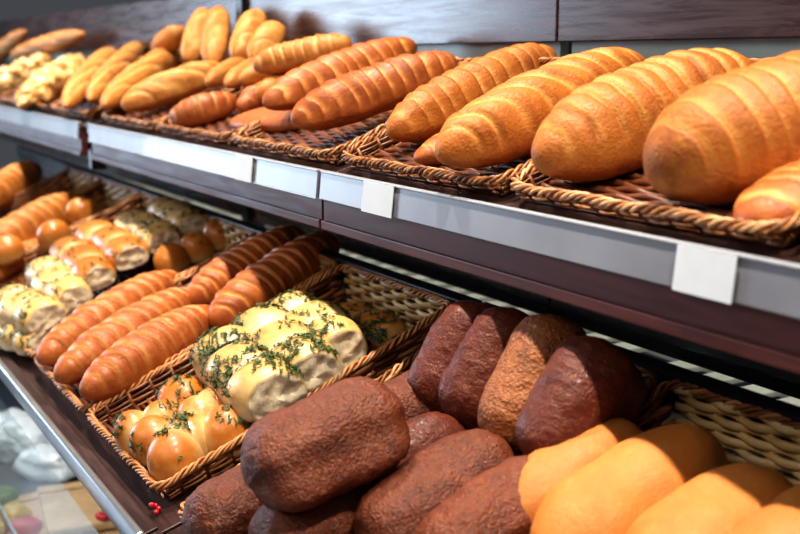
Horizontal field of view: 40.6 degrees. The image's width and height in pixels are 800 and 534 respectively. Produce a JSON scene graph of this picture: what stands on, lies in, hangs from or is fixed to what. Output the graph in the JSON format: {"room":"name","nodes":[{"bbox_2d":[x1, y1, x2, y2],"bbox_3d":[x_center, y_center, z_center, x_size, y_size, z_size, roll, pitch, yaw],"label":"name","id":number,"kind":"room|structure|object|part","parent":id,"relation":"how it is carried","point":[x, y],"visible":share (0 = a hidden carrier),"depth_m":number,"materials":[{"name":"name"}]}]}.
{"room":"food shop","nodes":[
{"label":"food shop","id":0,"kind":"room"},
{"bbox_2d":[568,42,781,398],"bbox_3d":[1.744,-0.859,4.136,0.100,3.000,10.500,-6,13,-30],"label":"wall","id":1,"kind":"structure","parent":0,"point":[741,384],"depth_m":5.14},
{"bbox_3d":[-2.260,1.091,2.108,10.000,0.050,10.500,-6,13,-30],"label":"floor","id":2,"kind":"structure","parent":0,"visible":0},
{"bbox_2d":[0,379,78,533],"bbox_3d":[-0.438,0.625,1.870,0.490,0.955,3.000,-6,13,-30],"label":"glass case","id":3,"kind":"object","parent":2,"relation":"on","point":[23,485],"visible":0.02,"depth_m":2.16,"materials":[{"name":"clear glass"}]},
{"bbox_2d":[0,518,13,533],"bbox_3d":[-0.695,0.459,1.885,0.062,0.036,0.051,-6,13,-30],"label":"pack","id":4,"kind":"object","parent":3,"relation":"on","point":[3,524],"visible":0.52,"depth_m":1.87},
{"bbox_3d":[-0.603,0.471,1.741,0.006,0.029,3.000,-6,13,-30],"label":"wire rail","id":5,"kind":"part","parent":3,"relation":"part of","materials":[{"name":"metal"}]},
{"bbox_2d":[0,486,18,505],"bbox_3d":[-0.742,0.431,2.022,0.053,0.036,0.062,-6,13,-30],"label":"pack","id":6,"kind":"object","parent":3,"relation":"on","point":[7,493],"visible":0.75,"depth_m":2.00},
{"bbox_2d":[0,502,31,518],"bbox_3d":[-0.696,0.447,1.945,0.063,0.037,0.051,6,13,29],"label":"pack","id":7,"kind":"object","parent":3,"relation":"on","point":[14,510],"visible":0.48,"depth_m":1.93},
{"bbox_2d":[0,408,35,462],"bbox_3d":[-0.819,0.358,2.301,0.238,0.076,0.156,9,14,39],"label":"packet","id":8,"kind":"object","parent":3,"relation":"on","point":[10,449],"visible":0.39,"depth_m":2.23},
{"bbox_2d":[5,516,42,533],"bbox_3d":[-0.659,0.459,1.886,0.065,0.036,0.056,0,11,-1],"label":"pack","id":9,"kind":"object","parent":3,"relation":"on","point":[25,525],"visible":0.88,"depth_m":1.87,"materials":[{"name":"red paint"}]},
{"bbox_2d":[1,414,51,447],"bbox_3d":[-0.753,0.349,2.313,0.167,0.088,0.222,-1,11,-5],"label":"packet","id":10,"kind":"object","parent":3,"relation":"on","point":[22,429],"visible":0.28,"depth_m":2.22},
{"bbox_2d":[10,491,46,533],"bbox_3d":[-0.621,0.449,1.974,0.132,0.020,0.200,-8,14,-36],"label":"kraft bag","id":11,"kind":"object","parent":3,"relation":"on","point":[31,500],"visible":0.16,"depth_m":2.00,"materials":[{"name":"paper"}]},
{"bbox_2d":[12,444,75,482],"bbox_3d":[-0.703,0.390,2.182,0.138,0.058,0.114,4,12,19],"label":"packet","id":12,"kind":"object","parent":3,"relation":"on","point":[40,463],"visible":0.73,"depth_m":2.14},
{"bbox_2d":[82,528,119,533],"bbox_3d":[-0.517,0.456,1.940,0.132,0.020,0.200,-11,15,-44],"label":"kraft bag","id":13,"kind":"object","parent":3,"relation":"on","point":[114,530],"visible":0.02,"depth_m":1.88,"materials":[{"name":"paper"}]},
{"bbox_2d":[37,481,115,533],"bbox_3d":[-0.578,0.433,1.952,0.132,0.020,0.200,-5,12,-22],"label":"kraft bag","id":14,"kind":"object","parent":13,"relation":"on","point":[67,508],"visible":0.61,"depth_m":1.92,"materials":[{"name":"paper"}]},
{"bbox_2d":[95,511,108,520],"bbox_3d":[-0.518,0.434,1.883,0.028,0.010,0.020,9,14,39],"label":"tag","id":15,"kind":"object","parent":14,"relation":"on","point":[102,516],"visible":0.76,"depth_m":1.88,"materials":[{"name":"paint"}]},
{"bbox_2d":[0,146,273,228],"bbox_3d":[-0.840,-0.169,2.855,0.873,0.215,1.265,-6,13,-30],"label":"shelf","id":16,"kind":"object","parent":3,"relation":"on","point":[49,163],"visible":0.08,"depth_m":2.92,"materials":[{"name":"metal"}]},
{"bbox_2d":[0,168,105,218],"bbox_3d":[-0.928,-0.129,2.585,0.383,0.178,0.297,-6,13,-30],"label":"wicker basket","id":17,"kind":"object","parent":16,"relation":"on","point":[81,179],"visible":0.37,"depth_m":2.74,"materials":[{"name":"wicker"}]},
{"bbox_2d":[0,161,42,210],"bbox_3d":[-1.004,-0.202,2.751,0.088,0.119,0.310,2,11,12],"label":"loaf","id":18,"kind":"object","parent":17,"relation":"in","point":[15,178],"visible":0.89,"depth_m":2.75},
{"bbox_3d":[-0.857,-0.232,2.832,0.036,0.081,1.265,-6,13,-30],"label":"rail","id":19,"kind":"part","parent":16,"relation":"part of","materials":[{"name":"black metal"}]},
{"bbox_2d":[29,179,143,255],"bbox_3d":[-0.776,-0.079,2.333,0.383,0.178,0.294,-6,13,-30],"label":"wicker basket","id":20,"kind":"object","parent":16,"relation":"on","point":[112,189],"visible":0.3,"depth_m":2.48,"materials":[{"name":"wicker"}]},
{"bbox_2d":[0,192,77,241],"bbox_3d":[-0.792,-0.083,2.299,0.093,0.128,0.326,5,12,23],"label":"loaf","id":21,"kind":"object","parent":20,"relation":"in","point":[23,223],"visible":0.48,"depth_m":2.28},
{"bbox_2d":[65,197,98,224],"bbox_3d":[-0.675,-0.120,2.293,0.069,0.059,0.069,-2,11,-9],"label":"roll","id":22,"kind":"object","parent":20,"relation":"in","point":[78,209],"visible":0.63,"depth_m":2.27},
{"bbox_2d":[0,188,713,533],"bbox_3d":[-0.200,0.039,1.792,0.873,0.215,1.240,-6,13,-30],"label":"shelf","id":23,"kind":"object","parent":3,"relation":"on","point":[119,491],"visible":0.07,"depth_m":1.35,"materials":[{"name":"metal"}]},
{"bbox_2d":[0,238,36,282],"bbox_3d":[-0.779,-0.010,2.176,0.061,0.075,0.208,5,12,23],"label":"loaf","id":24,"kind":"object","parent":23,"relation":"on","point":[6,272],"visible":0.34,"depth_m":2.14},
{"bbox_3d":[-0.572,0.173,1.595,0.010,0.024,1.240,-6,13,-30],"label":"rail","id":25,"kind":"part","parent":23,"relation":"part of","materials":[{"name":"metal"}]},
{"bbox_2d":[0,193,254,360],"bbox_3d":[-0.541,-0.003,1.943,0.383,0.178,0.620,-6,13,-30],"label":"wicker basket","id":26,"kind":"object","parent":23,"relation":"on","point":[122,276],"visible":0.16,"depth_m":1.97,"materials":[{"name":"wicker"}]},
{"bbox_2d":[0,235,25,265],"bbox_3d":[-0.774,-0.034,2.132,0.068,0.060,0.068,-1,11,-5],"label":"roll","id":27,"kind":"object","parent":26,"relation":"in","point":[12,249],"visible":1,"depth_m":2.11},
{"bbox_2d":[0,323,52,355],"bbox_3d":[-0.601,0.104,1.710,0.162,0.062,0.079,10,15,41],"label":"bread","id":28,"kind":"object","parent":26,"relation":"in","point":[12,339],"visible":0.56,"depth_m":1.65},
{"bbox_2d":[0,281,66,333],"bbox_3d":[-0.606,0.064,1.734,0.084,0.061,0.213,-8,14,-36],"label":"bread","id":29,"kind":"object","parent":26,"relation":"in","point":[30,311],"visible":0.97,"depth_m":1.66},
{"bbox_2d":[36,219,71,249],"bbox_3d":[-0.691,-0.066,2.158,0.069,0.059,0.068,-4,12,-17],"label":"roll","id":30,"kind":"object","parent":26,"relation":"in","point":[50,231],"visible":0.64,"depth_m":2.13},
{"bbox_2d":[23,254,92,312],"bbox_3d":[-0.584,0.023,1.828,0.083,0.062,0.290,-7,13,-31],"label":"bread","id":31,"kind":"object","parent":26,"relation":"in","point":[47,275],"visible":0.85,"depth_m":1.74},
{"bbox_2d":[49,235,116,291],"bbox_3d":[-0.567,-0.012,1.917,0.081,0.061,0.320,-6,12,-26],"label":"bread","id":32,"kind":"object","parent":26,"relation":"in","point":[83,259],"visible":0.75,"depth_m":1.81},
{"bbox_2d":[73,219,149,270],"bbox_3d":[-0.537,-0.048,1.993,0.081,0.061,0.339,-6,13,-28],"label":"bread","id":33,"kind":"object","parent":26,"relation":"in","point":[125,251],"visible":0.81,"depth_m":1.88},
{"bbox_2d":[114,208,180,254],"bbox_3d":[-0.475,-0.072,2.010,0.080,0.060,0.274,-6,12,-27],"label":"bread","id":34,"kind":"object","parent":26,"relation":"in","point":[150,228],"visible":0.78,"depth_m":1.93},
{"bbox_2d":[153,242,189,272],"bbox_3d":[-0.391,-0.015,1.850,0.062,0.060,0.061,-2,11,-8],"label":"roll","id":35,"kind":"object","parent":26,"relation":"in","point":[169,256],"visible":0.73,"depth_m":1.83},
{"bbox_2d":[146,195,204,238],"bbox_3d":[-0.431,-0.099,2.048,0.084,0.061,0.240,-6,12,-27],"label":"bread","id":36,"kind":"object","parent":26,"relation":"in","point":[187,219],"visible":0.82,"depth_m":1.97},
{"bbox_2d":[179,230,213,264],"bbox_3d":[-0.354,-0.034,1.880,0.060,0.057,0.058,0,11,1],"label":"roll","id":37,"kind":"object","parent":26,"relation":"in","point":[198,247],"visible":0.82,"depth_m":1.86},
{"bbox_2d":[203,217,230,251],"bbox_3d":[-0.317,-0.059,1.909,0.065,0.062,0.066,0,11,-1],"label":"roll","id":38,"kind":"object","parent":26,"relation":"in","point":[213,230],"visible":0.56,"depth_m":1.88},
{"bbox_2d":[148,502,161,514],"bbox_3d":[-0.253,0.248,1.115,0.013,0.014,0.013,-6,13,-30],"label":"sprig","id":39,"kind":"object","parent":23,"relation":"on","point":[151,504],"visible":1,"depth_m":1.11,"materials":[{"name":"red paint"}]},
{"bbox_2d":[34,240,341,419],"bbox_3d":[-0.310,0.072,1.559,0.383,0.178,0.294,-6,13,-30],"label":"wicker basket","id":40,"kind":"object","parent":23,"relation":"on","point":[71,391],"visible":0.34,"depth_m":1.48,"materials":[{"name":"wicker"}]},
{"bbox_2d":[36,270,179,365],"bbox_3d":[-0.431,0.072,1.620,0.074,0.104,0.277,7,13,33],"label":"loaf","id":41,"kind":"object","parent":40,"relation":"in","point":[63,335],"visible":0.64,"depth_m":1.57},
{"bbox_2d":[53,287,191,384],"bbox_3d":[-0.378,0.092,1.520,0.075,0.101,0.253,8,14,36],"label":"loaf","id":42,"kind":"object","parent":40,"relation":"in","point":[70,368],"visible":0.56,"depth_m":1.47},
{"bbox_2d":[79,304,214,401],"bbox_3d":[-0.329,0.111,1.435,0.076,0.096,0.229,9,14,39],"label":"loaf","id":43,"kind":"object","parent":40,"relation":"in","point":[147,347],"visible":0.8,"depth_m":1.39,"materials":[{"name":"food"}]},
{"bbox_2d":[187,225,305,304],"bbox_3d":[-0.232,-0.004,1.641,0.219,0.105,0.071,-10,15,-42],"label":"loaf","id":44,"kind":"object","parent":40,"relation":"in","point":[212,277],"visible":0.57,"depth_m":1.60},
{"bbox_2d":[208,232,339,328],"bbox_3d":[-0.177,0.015,1.545,0.074,0.113,0.246,9,14,40],"label":"loaf","id":45,"kind":"object","parent":40,"relation":"in","point":[288,265],"visible":0.71,"depth_m":1.51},
{"bbox_2d":[236,0,264,227],"bbox_3d":[-0.323,-0.329,2.333,0.042,0.850,0.034,-6,13,-30],"label":"upright","id":46,"kind":"object","parent":23,"relation":"attached to","point":[241,5],"visible":0.02,"depth_m":2.35,"materials":[{"name":"black metal"}]},
{"bbox_2d":[0,95,126,155],"bbox_3d":[-1.060,-0.500,3.190,0.342,0.160,2.165,-6,13,-30],"label":"shelf","id":47,"kind":"object","parent":46,"relation":"attached to","point":[66,133],"visible":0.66,"depth_m":2.44,"materials":[{"name":"plastic"}]},
{"bbox_2d":[0,29,27,63],"bbox_3d":[-1.487,-0.812,4.043,0.064,0.142,0.620,-8,13,-34],"label":"loaf","id":48,"kind":"object","parent":47,"relation":"on","point":[13,39],"visible":0.88,"depth_m":3.88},
{"bbox_2d":[0,52,53,93],"bbox_3d":[-1.159,-0.583,3.269,0.115,0.130,0.326,5,12,23],"label":"bread","id":49,"kind":"object","parent":47,"relation":"on","point":[12,76],"visible":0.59,"depth_m":3.24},
{"bbox_2d":[0,57,88,105],"bbox_3d":[-0.942,-0.511,2.954,0.272,0.129,0.330,-6,13,-30],"label":"wicker basket","id":50,"kind":"object","parent":47,"relation":"on","point":[4,99],"visible":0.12,"depth_m":3.04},
{"bbox_2d":[14,53,85,110],"bbox_3d":[-0.908,-0.491,2.835,0.109,0.140,0.602,0,11,-1],"label":"bread","id":51,"kind":"object","parent":50,"relation":"in","point":[45,85],"visible":0.8,"depth_m":2.69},
{"bbox_2d":[10,30,84,59],"bbox_3d":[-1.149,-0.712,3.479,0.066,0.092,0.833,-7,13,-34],"label":"loaf","id":52,"kind":"object","parent":47,"relation":"on","point":[52,43],"visible":0.88,"depth_m":3.34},
{"bbox_2d":[33,56,141,112],"bbox_3d":[-0.774,-0.456,2.675,0.272,0.129,0.330,-6,13,-30],"label":"wicker basket","id":53,"kind":"object","parent":47,"relation":"on","point":[39,106],"visible":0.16,"depth_m":2.57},
{"bbox_2d":[0,0,241,216],"bbox_3d":[-1.139,-0.615,3.697,0.030,0.495,3.190,-6,13,-30],"label":"panel","id":54,"kind":"object","parent":47,"relation":"attached to","point":[116,26],"visible":0.11,"depth_m":3.07,"materials":[{"name":"wood"}]},
{"bbox_2d":[51,56,202,119],"bbox_3d":[-0.608,-0.402,2.399,0.272,0.129,0.325,-6,13,-30],"label":"wicker basket","id":55,"kind":"object","parent":47,"relation":"on","point":[92,111],"visible":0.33,"depth_m":2.35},
{"bbox_2d":[61,47,116,108],"bbox_3d":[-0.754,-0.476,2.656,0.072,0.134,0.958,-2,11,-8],"label":"loaf","id":56,"kind":"object","parent":55,"relation":"in","point":[74,91],"visible":0.73,"depth_m":2.39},
{"bbox_2d":[86,41,144,102],"bbox_3d":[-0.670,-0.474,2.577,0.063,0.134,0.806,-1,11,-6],"label":"loaf","id":57,"kind":"object","parent":55,"relation":"in","point":[128,54],"visible":0.74,"depth_m":2.42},
{"bbox_2d":[100,48,180,108],"bbox_3d":[-0.544,-0.424,2.344,0.069,0.137,0.631,1,11,3],"label":"loaf","id":58,"kind":"object","parent":55,"relation":"in","point":[159,60],"visible":0.54,"depth_m":2.21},
{"bbox_2d":[151,25,184,53],"bbox_3d":[-0.523,-0.510,2.442,0.100,0.072,0.054,7,13,33],"label":"loaf","id":59,"kind":"object","parent":58,"relation":"on","point":[169,38],"visible":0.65,"depth_m":2.41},
{"bbox_2d":[181,8,208,63],"bbox_3d":[-0.435,-0.495,2.319,0.065,0.123,0.107,1,11,3],"label":"loaf","id":60,"kind":"object","parent":55,"relation":"in","point":[191,39],"visible":0.59,"depth_m":2.29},
{"bbox_2d":[87,121,106,169],"bbox_3d":[-0.489,-0.259,2.251,0.315,0.095,0.024,-6,13,-30],"label":"shelf bracket","id":61,"kind":"object","parent":46,"relation":"attached to","point":[94,165],"visible":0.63,"depth_m":2.17,"materials":[{"name":"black metal"}]},
{"bbox_2d":[88,122,399,227],"bbox_3d":[-0.210,-0.224,1.778,0.342,0.160,1.017,-6,13,-30],"label":"shelf","id":62,"kind":"object","parent":46,"relation":"attached to","point":[287,187],"visible":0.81,"depth_m":1.55,"materials":[{"name":"plastic"}]},
{"bbox_2d":[102,57,237,132],"bbox_3d":[-0.392,-0.332,2.040,0.272,0.129,0.335,-6,13,-30],"label":"wicker basket","id":63,"kind":"object","parent":62,"relation":"on","point":[146,120],"visible":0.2,"depth_m":2.04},
{"bbox_2d":[121,60,219,111],"bbox_3d":[-0.430,-0.345,2.059,0.214,0.095,0.072,-7,13,-34],"label":"loaf","id":64,"kind":"object","parent":63,"relation":"in","point":[164,88],"visible":0.81,"depth_m":2.02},
{"bbox_2d":[200,6,230,62],"bbox_3d":[-0.376,-0.469,2.201,0.060,0.128,0.152,-1,11,-4],"label":"loaf","id":65,"kind":"object","parent":63,"relation":"in","point":[215,35],"visible":0.9,"depth_m":2.17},
{"bbox_2d":[205,57,244,87],"bbox_3d":[-0.311,-0.350,1.938,0.041,0.053,0.135,4,12,20],"label":"roll","id":66,"kind":"object","parent":63,"relation":"in","point":[215,76],"visible":0.67,"depth_m":1.90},
{"bbox_2d":[229,8,266,58],"bbox_3d":[-0.293,-0.444,2.085,0.062,0.110,0.095,6,12,27],"label":"loaf","id":67,"kind":"object","parent":63,"relation":"in","point":[246,26],"visible":0.6,"depth_m":2.06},
{"bbox_2d":[247,20,285,57],"bbox_3d":[-0.238,-0.400,1.940,0.059,0.085,0.088,5,12,24],"label":"loaf","id":68,"kind":"object","parent":63,"relation":"in","point":[270,33],"visible":0.63,"depth_m":1.92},
{"bbox_2d":[156,86,258,145],"bbox_3d":[-0.221,-0.277,1.756,0.272,0.129,0.335,-6,13,-30],"label":"wicker basket","id":69,"kind":"object","parent":62,"relation":"on","point":[220,132],"visible":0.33,"depth_m":1.72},
{"bbox_2d":[169,91,237,127],"bbox_3d":[-0.324,-0.260,1.778,0.114,0.059,0.062,-1,11,-7],"label":"roll","id":70,"kind":"object","parent":69,"relation":"in","point":[198,110],"visible":0.93,"depth_m":1.76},
{"bbox_2d":[224,57,254,88],"bbox_3d":[-0.265,-0.336,1.864,0.042,0.053,0.134,5,12,24],"label":"roll","id":71,"kind":"object","parent":69,"relation":"in","point":[231,81],"visible":0.48,"depth_m":1.82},
{"bbox_2d":[236,80,263,112],"bbox_3d":[-0.227,-0.281,1.771,0.051,0.054,0.124,6,12,27],"label":"roll","id":72,"kind":"object","parent":69,"relation":"in","point":[247,100],"visible":0.37,"depth_m":1.73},
{"bbox_2d":[238,64,269,85],"bbox_3d":[-0.224,-0.327,1.791,0.100,0.051,0.040,-8,14,-37],"label":"roll","id":73,"kind":"object","parent":69,"relation":"in","point":[248,76],"visible":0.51,"depth_m":1.76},
{"bbox_2d":[255,73,285,99],"bbox_3d":[-0.191,-0.287,1.701,0.082,0.047,0.040,-9,14,-39],"label":"roll","id":74,"kind":"object","parent":69,"relation":"in","point":[267,82],"visible":0.31,"depth_m":1.68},
{"bbox_2d":[253,33,351,74],"bbox_3d":[-0.152,-0.331,1.679,0.165,0.063,0.055,4,12,19],"label":"loaf","id":75,"kind":"object","parent":74,"relation":"on","point":[286,56],"visible":0.79,"depth_m":1.66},
{"bbox_2d":[235,155,252,182],"bbox_3d":[-0.210,-0.132,1.452,0.004,0.033,0.056,-6,13,-30],"label":"slip","id":76,"kind":"object","parent":62,"relation":"attached to","point":[243,166],"visible":1,"depth_m":1.45,"materials":[{"name":"white paper"}]},
{"bbox_2d":[231,57,476,165],"bbox_3d":[-0.052,-0.222,1.475,0.272,0.129,0.332,-6,13,-30],"label":"wicker basket","id":77,"kind":"object","parent":62,"relation":"on","point":[324,146],"visible":0.3,"depth_m":1.44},
{"bbox_2d":[230,107,299,132],"bbox_3d":[-0.177,-0.219,1.596,0.078,0.042,0.242,-9,15,-40],"label":"loaf","id":78,"kind":"object","parent":77,"relation":"in","point":[271,121],"visible":0.44,"depth_m":1.56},
{"bbox_2d":[262,37,416,110],"bbox_3d":[-0.082,-0.284,1.574,0.290,0.104,0.063,-11,15,-44],"label":"loaf","id":79,"kind":"object","parent":77,"relation":"in","point":[287,90],"visible":0.66,"depth_m":1.53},
{"bbox_2d":[290,50,457,130],"bbox_3d":[-0.030,-0.231,1.405,0.248,0.101,0.066,-7,13,-31],"label":"loaf","id":80,"kind":"object","parent":77,"relation":"in","point":[355,96],"visible":0.94,"depth_m":1.37,"materials":[{"name":"food"}]},
{"bbox_2d":[248,0,568,313],"bbox_3d":[-0.045,-0.260,1.881,0.030,0.495,1.030,-6,13,-30],"label":"panel","id":81,"kind":"object","parent":62,"relation":"attached to","point":[460,28],"visible":0.27,"depth_m":1.68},
{"bbox_2d":[319,168,799,373],"bbox_3d":[0.364,-0.038,0.824,0.341,0.160,1.234,-6,13,-30],"label":"shelf","id":82,"kind":"object","parent":81,"relation":"attached to","point":[622,269],"visible":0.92,"depth_m":0.87,"materials":[{"name":"plastic"}]},
{"bbox_2d":[361,181,393,217],"bbox_3d":[-0.024,-0.072,1.142,0.004,0.033,0.065,-6,13,-30],"label":"slip","id":83,"kind":"object","parent":82,"relation":"attached to","point":[377,199],"visible":1,"depth_m":1.14,"materials":[{"name":"white paper"}]},
{"bbox_2d":[341,57,645,195],"bbox_3d":[0.121,-0.165,1.187,0.272,0.129,0.328,-6,13,-30],"label":"wicker basket","id":84,"kind":"object","parent":82,"relation":"on","point":[397,160],"visible":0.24,"depth_m":1.13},
{"bbox_2d":[413,133,443,164],"bbox_3d":[0.096,-0.144,1.166,0.170,0.064,0.060,-4,12,-18],"label":"loaf","id":85,"kind":"object","parent":84,"relation":"in","point":[425,154],"visible":0.21,"depth_m":1.14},
{"bbox_2d":[386,42,556,141],"bbox_3d":[0.092,-0.213,1.300,0.282,0.114,0.065,-10,15,-41],"label":"loaf","id":86,"kind":"object","parent":84,"relation":"in","point":[424,111],"visible":0.7,"depth_m":1.25,"materials":[{"name":"food"}]},
{"bbox_2d":[435,47,644,167],"bbox_3d":[0.147,-0.162,1.083,0.270,0.116,0.080,-7,13,-32],"label":"loaf","id":87,"kind":"object","parent":84,"relation":"in","point":[501,125],"visible":0.66,"depth_m":1.03,"materials":[{"name":"food"}]},
{"bbox_2d":[510,57,799,248],"bbox_3d":[0.288,-0.111,0.910,0.272,0.129,0.323,-6,13,-30],"label":"wicker basket","id":88,"kind":"object","parent":82,"relation":"on","point":[629,196],"visible":0.38,"depth_m":0.86,"materials":[{"name":"wicker"}]},
{"bbox_2d":[531,48,753,181],"bbox_3d":[0.224,-0.139,0.974,0.234,0.116,0.087,-5,12,-23],"label":"loaf","id":89,"kind":"object","parent":88,"relation":"in","point":[599,131],"visible":0.66,"depth_m":0.93,"materials":[{"name":"food"}]},
{"bbox_2d":[643,50,799,204],"bbox_3d":[0.282,-0.108,0.833,0.198,0.118,0.104,-2,11,-12],"label":"loaf","id":90,"kind":"object","parent":88,"relation":"in","point":[729,131],"visible":0.88,"depth_m":0.79,"materials":[{"name":"food"}]},
{"bbox_2d":[733,159,799,232],"bbox_3d":[0.306,-0.060,0.779,0.151,0.062,0.070,-5,12,-24],"label":"loaf","id":91,"kind":"object","parent":88,"relation":"in","point":[776,195],"visible":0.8,"depth_m":0.75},
{"bbox_2d":[551,0,799,398],"bbox_3d":[0.597,-0.051,0.814,0.030,0.495,1.486,-6,13,-30],"label":"panel","id":92,"kind":"object","parent":82,"relation":"attached to","point":[649,28],"visible":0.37,"depth_m":1.24,"materials":[{"name":"wood"}]},
{"bbox_2d":[672,244,737,303],"bbox_3d":[0.211,0.004,0.751,0.004,0.033,0.055,-6,13,-30],"label":"slip","id":93,"kind":"object","parent":82,"relation":"attached to","point":[699,272],"visible":1,"depth_m":0.75,"materials":[{"name":"white paper"}]},
{"bbox_2d":[86,264,450,500],"bbox_3d":[-0.162,0.120,1.312,0.383,0.178,0.294,-6,13,-30],"label":"wicker basket","id":94,"kind":"object","parent":23,"relation":"on","point":[384,358],"visible":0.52,"depth_m":1.32,"materials":[{"name":"wicker"}]},
{"bbox_2d":[110,373,253,482],"bbox_3d":[-0.242,0.177,1.219,0.140,0.086,0.193,-8,14,-36],"label":"bread","id":95,"kind":"object","parent":94,"relation":"in","point":[188,420],"visible":0.91,"depth_m":1.17,"materials":[{"name":"food"}]},
{"bbox_2d":[189,325,306,422],"bbox_3d":[-0.181,0.117,1.245,0.093,0.074,0.216,-6,12,-27],"label":"bread","id":96,"kind":"object","parent":94,"relation":"in","point":[256,382],"visible":0.92,"depth_m":1.18,"materials":[{"name":"food"}]},
{"bbox_2d":[231,302,342,395],"bbox_3d":[-0.143,0.093,1.276,0.090,0.077,0.222,-5,12,-24],"label":"bread","id":97,"kind":"object","parent":94,"relation":"in","point":[317,359],"visible":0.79,"depth_m":1.20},
{"bbox_2d":[268,288,368,368],"bbox_3d":[-0.104,0.072,1.318,0.088,0.068,0.217,-5,12,-25],"label":"bread","id":98,"kind":"object","parent":94,"relation":"in","point":[326,319],"visible":0.66,"depth_m":1.25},
{"bbox_2d":[335,300,407,354],"bbox_3d":[-0.050,0.075,1.354,0.080,0.056,0.159,-7,13,-31],"label":"bread","id":99,"kind":"object","parent":94,"relation":"in","point":[381,327],"visible":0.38,"depth_m":1.30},
{"bbox_3d":[-0.217,-0.025,1.770,0.036,0.081,1.240,-6,13,-30],"label":"rail","id":100,"kind":"part","parent":23,"relation":"part of","materials":[{"name":"black metal"}]},
{"bbox_2d":[152,302,799,533],"bbox_3d":[0.406,0.236,0.785,0.873,0.215,1.135,-6,13,-30],"label":"shelf","id":101,"kind":"object","parent":3,"relation":"on","point":[788,406],"visible":0.16,"depth_m":0.97,"materials":[{"name":"metal"}]},
{"bbox_2d":[178,348,661,521],"bbox_3d":[0.012,0.176,1.024,0.383,0.178,0.296,-6,13,-30],"label":"wicker basket","id":102,"kind":"object","parent":101,"relation":"on","point":[651,379],"visible":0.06,"depth_m":1.09,"materials":[{"name":"wicker"}]},
{"bbox_2d":[182,464,263,533],"bbox_3d":[-0.139,0.218,0.986,0.116,0.089,0.078,-8,13,-34],"label":"loaf","id":103,"kind":"object","parent":102,"relation":"in","point":[222,504],"visible":0.42,"depth_m":0.95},
{"bbox_2d":[248,483,371,533],"bbox_3d":[-0.072,0.218,0.920,0.111,0.089,0.084,-8,14,-35],"label":"loaf","id":104,"kind":"object","parent":102,"relation":"in","point":[335,516],"visible":0.37,"depth_m":0.89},
{"bbox_2d":[240,376,410,512],"bbox_3d":[-0.062,0.151,0.904,0.142,0.112,0.096,-4,12,-21],"label":"loaf","id":105,"kind":"object","parent":104,"relation":"on","point":[342,437],"visible":0.99,"depth_m":0.87,"materials":[{"name":"food"}]},
{"bbox_2d":[384,370,432,420],"bbox_3d":[0.008,0.142,1.063,0.096,0.084,0.068,-7,13,-31],"label":"loaf","id":106,"kind":"object","parent":102,"relation":"in","point":[414,406],"visible":0.21,"depth_m":1.03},
{"bbox_2d":[369,411,465,486],"bbox_3d":[0.001,0.180,0.980,0.132,0.092,0.064,-5,12,-23],"label":"loaf","id":107,"kind":"object","parent":102,"relation":"in","point":[425,429],"visible":0.16,"depth_m":0.97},
{"bbox_2d":[353,428,515,533],"bbox_3d":[0.033,0.194,0.905,0.151,0.102,0.081,-8,14,-35],"label":"loaf","id":108,"kind":"object","parent":102,"relation":"in","point":[399,501],"visible":0.66,"depth_m":0.88,"materials":[{"name":"food"}]},
{"bbox_2d":[407,300,492,413],"bbox_3d":[0.061,0.092,1.060,0.113,0.119,0.070,-4,12,-21],"label":"loaf","id":109,"kind":"object","parent":102,"relation":"in","point":[443,339],"visible":0.37,"depth_m":1.03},
{"bbox_2d":[415,455,531,533],"bbox_3d":[0.072,0.203,0.860,0.137,0.092,0.075,-8,14,-35],"label":"loaf","id":110,"kind":"object","parent":102,"relation":"in","point":[489,502],"visible":0.66,"depth_m":0.83,"materials":[{"name":"food"}]},
{"bbox_2d":[438,307,528,429],"bbox_3d":[0.088,0.098,1.022,0.113,0.124,0.069,-7,13,-33],"label":"loaf","id":111,"kind":"object","parent":102,"relation":"in","point":[463,381],"visible":0.44,"depth_m":0.99,"materials":[{"name":"food"}]},
{"bbox_2d":[477,314,585,454],"bbox_3d":[0.122,0.106,0.971,0.121,0.126,0.076,-10,15,-40],"label":"loaf","id":112,"kind":"object","parent":102,"relation":"in","point":[530,346],"visible":0.52,"depth_m":0.94,"materials":[{"name":"food"}]},
{"bbox_2d":[515,335,646,454],"bbox_3d":[0.151,0.120,0.920,0.116,0.122,0.076,-7,13,-32],"label":"loaf","id":113,"kind":"object","parent":102,"relation":"in","point":[587,382],"visible":0.76,"depth_m":0.89,"materials":[{"name":"food"}]},
{"bbox_3d":[0.389,0.172,0.762,0.036,0.081,1.135,-6,13,-30],"label":"rail","id":114,"kind":"part","parent":101,"relation":"part of","materials":[{"name":"black metal"}]},
{"bbox_2d":[634,379,799,485],"bbox_3d":[0.162,0.225,0.774,0.383,0.178,0.298,-6,13,-30],"label":"wicker basket","id":115,"kind":"object","parent":101,"relation":"on","point":[744,429],"visible":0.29,"depth_m":0.91,"materials":[{"name":"wicker"}]},
{"bbox_2d":[518,418,642,521],"bbox_3d":[0.143,0.176,0.886,0.157,0.095,0.074,-7,13,-33],"label":"loaf","id":116,"kind":"object","parent":115,"relation":"in","point":[546,467],"visible":0.41,"depth_m":0.86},
{"bbox_2d":[530,424,728,533],"bbox_3d":[0.181,0.182,0.842,0.182,0.101,0.092,-6,12,-27],"label":"loaf","id":117,"kind":"object","parent":115,"relation":"in","point":[606,495],"visible":0.8,"depth_m":0.81,"materials":[{"name":"food"}]},
{"bbox_2d":[626,463,793,533],"bbox_3d":[0.223,0.194,0.774,0.150,0.094,0.091,-6,12,-26],"label":"loaf","id":118,"kind":"object","parent":115,"relation":"in","point":[719,500],"visible":0.72,"depth_m":0.76,"materials":[{"name":"food"}]},
{"bbox_2d":[732,485,799,533],"bbox_3d":[0.271,0.197,0.728,0.138,0.091,0.090,-6,12,-26],"label":"loaf","id":119,"kind":"object","parent":115,"relation":"in","point":[781,515],"visible":1,"depth_m":0.72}
]}

